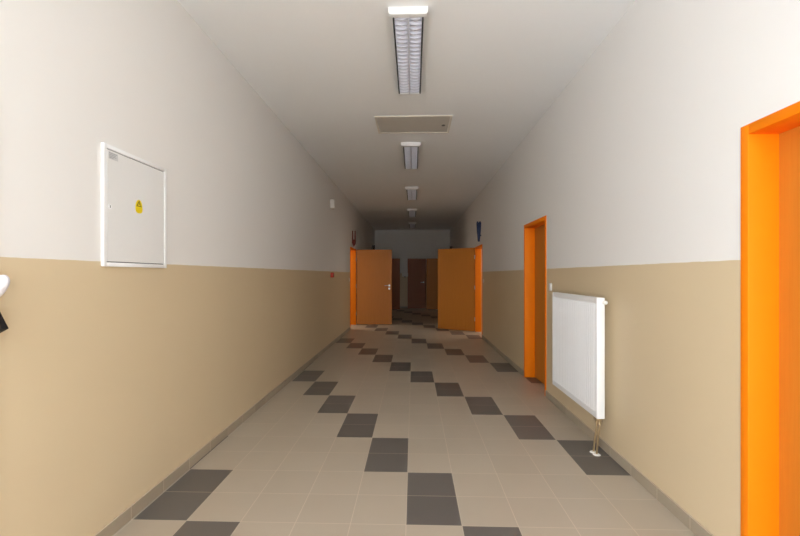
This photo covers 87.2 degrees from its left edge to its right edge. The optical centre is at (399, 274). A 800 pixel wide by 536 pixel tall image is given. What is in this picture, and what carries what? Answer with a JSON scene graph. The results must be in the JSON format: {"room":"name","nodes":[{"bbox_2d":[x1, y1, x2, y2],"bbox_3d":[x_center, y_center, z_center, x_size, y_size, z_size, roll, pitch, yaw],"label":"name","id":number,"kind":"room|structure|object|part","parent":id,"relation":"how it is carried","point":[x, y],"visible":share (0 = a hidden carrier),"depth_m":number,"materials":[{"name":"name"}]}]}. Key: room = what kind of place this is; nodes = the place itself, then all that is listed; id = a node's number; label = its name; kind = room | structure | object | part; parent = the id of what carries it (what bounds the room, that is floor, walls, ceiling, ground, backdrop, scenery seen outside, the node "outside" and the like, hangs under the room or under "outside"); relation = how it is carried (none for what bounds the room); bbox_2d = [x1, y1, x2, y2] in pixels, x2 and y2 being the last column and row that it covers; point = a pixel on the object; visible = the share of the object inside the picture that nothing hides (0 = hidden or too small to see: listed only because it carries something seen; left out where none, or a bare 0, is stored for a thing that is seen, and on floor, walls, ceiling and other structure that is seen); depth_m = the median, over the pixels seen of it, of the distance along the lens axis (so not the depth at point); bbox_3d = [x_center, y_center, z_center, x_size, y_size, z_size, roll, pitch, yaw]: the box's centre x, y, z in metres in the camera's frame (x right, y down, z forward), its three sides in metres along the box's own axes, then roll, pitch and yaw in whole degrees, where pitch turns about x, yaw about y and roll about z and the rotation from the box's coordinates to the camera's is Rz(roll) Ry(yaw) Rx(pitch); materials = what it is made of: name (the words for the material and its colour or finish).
{"room":"school corridor","nodes":[
{"label":"school corridor","id":0,"kind":"room"},
{"bbox_2d":[0,0,374,535],"bbox_3d":[-1.461,-0.236,5.915,0.180,3.157,22.130,0,0,2],"label":"wall","id":1,"kind":"structure","parent":0,"point":[112,378],"depth_m":2.38,"materials":[{"name":"paint"}]},
{"bbox_2d":[101,142,166,267],"bbox_3d":[-1.475,-0.353,2.363,0.020,0.620,0.536,0,0,2],"label":"electrical panel","id":2,"kind":"object","parent":1,"relation":"attached to","point":[133,188],"visible":1,"depth_m":2.30,"materials":[{"name":"white metal"}]},
{"bbox_2d":[94,327,350,535],"bbox_3d":[-1.365,1.306,5.912,0.012,0.073,22.130,0,0,2],"label":"baseboard","id":3,"kind":"structure","parent":1,"relation":"attached to","point":[117,523],"depth_m":2.90,"materials":[{"name":"tile"}]},
{"bbox_2d":[330,199,334,208],"bbox_3d":[-1.268,-1.341,7.935,0.081,0.165,0.100,0,0,2],"label":"fire alarm","id":4,"kind":"object","parent":1,"relation":"attached to","point":[332,201],"visible":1,"depth_m":7.89,"materials":[{"name":"white plastic"}]},
{"bbox_2d":[352,231,355,246],"bbox_3d":[-1.169,-0.912,10.653,0.098,0.436,0.044,0,0,2],"label":"wall ornament","id":5,"kind":"object","parent":1,"relation":"attached to","point":[354,235],"visible":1,"depth_m":10.63,"materials":[{"name":"red paint"}]},
{"bbox_2d":[350,247,391,326],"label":"door","id":6,"kind":"structure","parent":1,"relation":"in","point":[370,270],"depth_m":11.34,"materials":[{"name":"orange paint"}]},
{"bbox_3d":[-1.276,0.322,10.852,0.143,2.040,1.030,0,0,2],"label":"frame","id":7,"kind":"part","parent":6,"relation":"part of","materials":[{"name":"orange paint"}]},
{"bbox_2d":[392,258,399,308],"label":"door","id":8,"kind":"structure","parent":1,"relation":"in","point":[395,261],"depth_m":16.41,"materials":[{"name":"orange paint"}]},
{"bbox_3d":[-1.603,0.342,1.090,0.171,2.000,0.976,0,0,2],"label":"door","id":9,"kind":"structure","parent":1,"relation":"in","visible":0},
{"bbox_2d":[0,312,7,332],"bbox_3d":[-1.531,0.158,1.500,0.258,0.179,0.036,0,0,5],"label":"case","id":10,"kind":"object","parent":9,"relation":"hanging from","point":[3,326],"visible":1,"depth_m":1.50,"materials":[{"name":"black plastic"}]},
{"bbox_3d":[-1.552,-0.058,1.510,0.024,0.060,0.044,0,0,2],"label":"coat hook","id":11,"kind":"object","parent":9,"relation":"attached to","visible":0},
{"bbox_2d":[0,275,9,296],"bbox_3d":[-1.472,0.033,1.489,0.169,0.155,0.066,0,0,2],"label":"cloth","id":12,"kind":"object","parent":11,"relation":"hanging from","point":[4,279],"visible":1,"depth_m":1.48,"materials":[{"name":"white fabric"}]},
{"bbox_2d":[112,308,695,535],"bbox_3d":[0.188,1.402,5.862,7.800,0.120,22.730,0,0,2],"label":"floor","id":13,"kind":"structure","parent":0,"point":[408,426],"depth_m":2.99,"materials":[{"name":"tile"}]},
{"bbox_2d":[177,0,634,229],"bbox_3d":[0.188,-1.890,5.862,7.800,0.150,22.730,0,0,2],"label":"ceiling","id":14,"kind":"structure","parent":0,"point":[325,69],"depth_m":3.84,"materials":[{"name":"paint"}]},
{"bbox_2d":[388,6,427,95],"bbox_3d":[0.075,-1.787,3.482,0.270,0.055,1.285,0,0,2],"label":"ceiling light","id":15,"kind":"object","parent":14,"relation":"attached to","point":[408,22],"visible":1,"depth_m":3.25,"materials":[{"name":"white metal"}]},
{"bbox_3d":[-0.026,-1.789,3.485,0.011,0.052,1.215,0,0,2],"label":"rail","id":16,"kind":"part","parent":15,"relation":"part of","materials":[{"name":"metal"}]},
{"bbox_3d":[0.176,-1.789,3.479,0.011,0.052,1.215,0,0,2],"label":"rail","id":17,"kind":"part","parent":15,"relation":"part of","materials":[{"name":"metal"}]},
{"bbox_2d":[401,142,420,169],"bbox_3d":[0.168,-1.787,6.380,0.270,0.055,1.285,0,0,2],"label":"ceiling light","id":18,"kind":"object","parent":14,"relation":"attached to","point":[410,149],"visible":1,"depth_m":6.15,"materials":[{"name":"white metal"}]},
{"bbox_2d":[405,187,417,199],"bbox_3d":[0.261,-1.787,9.279,0.270,0.055,1.285,0,0,2],"label":"ceiling light","id":19,"kind":"object","parent":14,"relation":"attached to","point":[411,191],"visible":1,"depth_m":9.09,"materials":[{"name":"white metal"}]},
{"bbox_2d":[407,209,416,216],"bbox_3d":[0.353,-1.787,12.137,0.270,0.055,1.285,0,0,2],"label":"ceiling light","id":20,"kind":"object","parent":14,"relation":"attached to","point":[412,212],"visible":1,"depth_m":11.85,"materials":[{"name":"white metal"}]},
{"bbox_2d":[409,222,415,227],"bbox_3d":[0.450,-1.787,15.136,0.270,0.055,1.285,0,0,2],"label":"ceiling light","id":21,"kind":"object","parent":14,"relation":"attached to","point":[411,224],"visible":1,"depth_m":14.67,"materials":[{"name":"white metal"}]},
{"bbox_2d":[374,115,452,133],"bbox_3d":[0.163,-1.808,5.062,0.890,0.014,0.570,0,0,2],"label":"ceiling hatch","id":22,"kind":"object","parent":14,"relation":"attached to","point":[416,123],"visible":1,"depth_m":5.05,"materials":[{"name":"paint"}]},
{"bbox_2d":[375,230,449,305],"bbox_3d":[0.547,-0.236,17.021,7.200,3.157,0.200,0,0,2],"label":"wall","id":23,"kind":"structure","parent":0,"point":[405,245],"depth_m":16.93,"materials":[{"name":"paint"}]},
{"bbox_2d":[408,259,425,307],"bbox_3d":[0.677,0.342,16.874,0.740,2.000,0.085,0,0,2],"label":"door","id":24,"kind":"structure","parent":23,"relation":"in","point":[416,267],"depth_m":16.89,"materials":[{"name":"laminate"}]},
{"bbox_2d":[450,0,799,535],"bbox_3d":[1.743,-0.236,5.812,0.180,3.157,22.130,0,0,2],"label":"wall","id":25,"kind":"structure","parent":0,"point":[633,170],"depth_m":2.49,"materials":[{"name":"paint"}]},
{"bbox_2d":[426,259,437,308],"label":"door","id":26,"kind":"structure","parent":25,"relation":"in","point":[431,264],"depth_m":16.47,"materials":[{"name":"orange paint"}]},
{"bbox_2d":[438,244,481,331],"bbox_3d":[1.632,0.342,9.832,0.618,2.000,1.837,0,0,-27],"label":"door","id":27,"kind":"structure","parent":25,"relation":"in","point":[459,269],"depth_m":10.16,"materials":[{"name":"orange paint"}]},
{"bbox_3d":[1.833,0.342,9.441,0.143,2.000,1.020,0,0,2],"label":"frame","id":28,"kind":"part","parent":27,"relation":"part of","materials":[{"name":"orange paint"}]},
{"bbox_2d":[476,221,480,241],"bbox_3d":[1.708,-0.943,9.105,0.100,0.439,0.044,0,0,2],"label":"wall ornament","id":29,"kind":"object","parent":25,"relation":"attached to","point":[478,224],"visible":1,"depth_m":9.08,"materials":[{"name":"blue paint"}]},
{"bbox_2d":[524,216,545,389],"bbox_3d":[1.707,0.342,5.088,0.171,2.000,0.920,0,0,2],"label":"door","id":30,"kind":"structure","parent":25,"relation":"in","point":[534,231],"depth_m":5.47,"materials":[{"name":"orange paint"}]},
{"bbox_2d":[553,292,607,455],"bbox_3d":[1.515,0.755,3.575,0.129,1.176,1.017,0,0,2],"label":"radiator","id":31,"kind":"object","parent":25,"relation":"attached to","point":[578,320],"visible":1,"depth_m":3.39,"materials":[{"name":"white metal"}]},
{"bbox_3d":[1.474,0.629,3.590,0.016,0.865,0.966,0,0,2],"label":"panel","id":32,"kind":"part","parent":31,"relation":"part of","materials":[{"name":"white metal"}]},
{"bbox_2d":[553,292,600,300],"bbox_3d":[1.498,0.183,3.589,0.055,0.028,0.966,0,0,2],"label":"grille","id":33,"kind":"object","parent":31,"relation":"attached to","point":[563,296],"depth_m":3.56,"materials":[{"name":"white metal"}]},
{"bbox_3d":[1.480,0.615,3.100,0.059,0.895,0.012,0,0,2],"label":"panel","id":34,"kind":"part","parent":31,"relation":"part of","materials":[{"name":"white metal"}]},
{"bbox_2d":[482,335,713,535],"bbox_3d":[1.647,1.306,5.815,0.012,0.073,22.130,0,0,2],"label":"baseboard","id":35,"kind":"structure","parent":25,"relation":"attached to","point":[663,498],"depth_m":2.77,"materials":[{"name":"tile"}]},
{"bbox_2d":[741,101,799,535],"bbox_3d":[1.587,0.342,1.361,0.171,2.000,1.022,0,0,2],"label":"door","id":36,"kind":"structure","parent":25,"relation":"in","point":[770,144],"depth_m":1.83,"materials":[{"name":"orange paint"}]}
]}

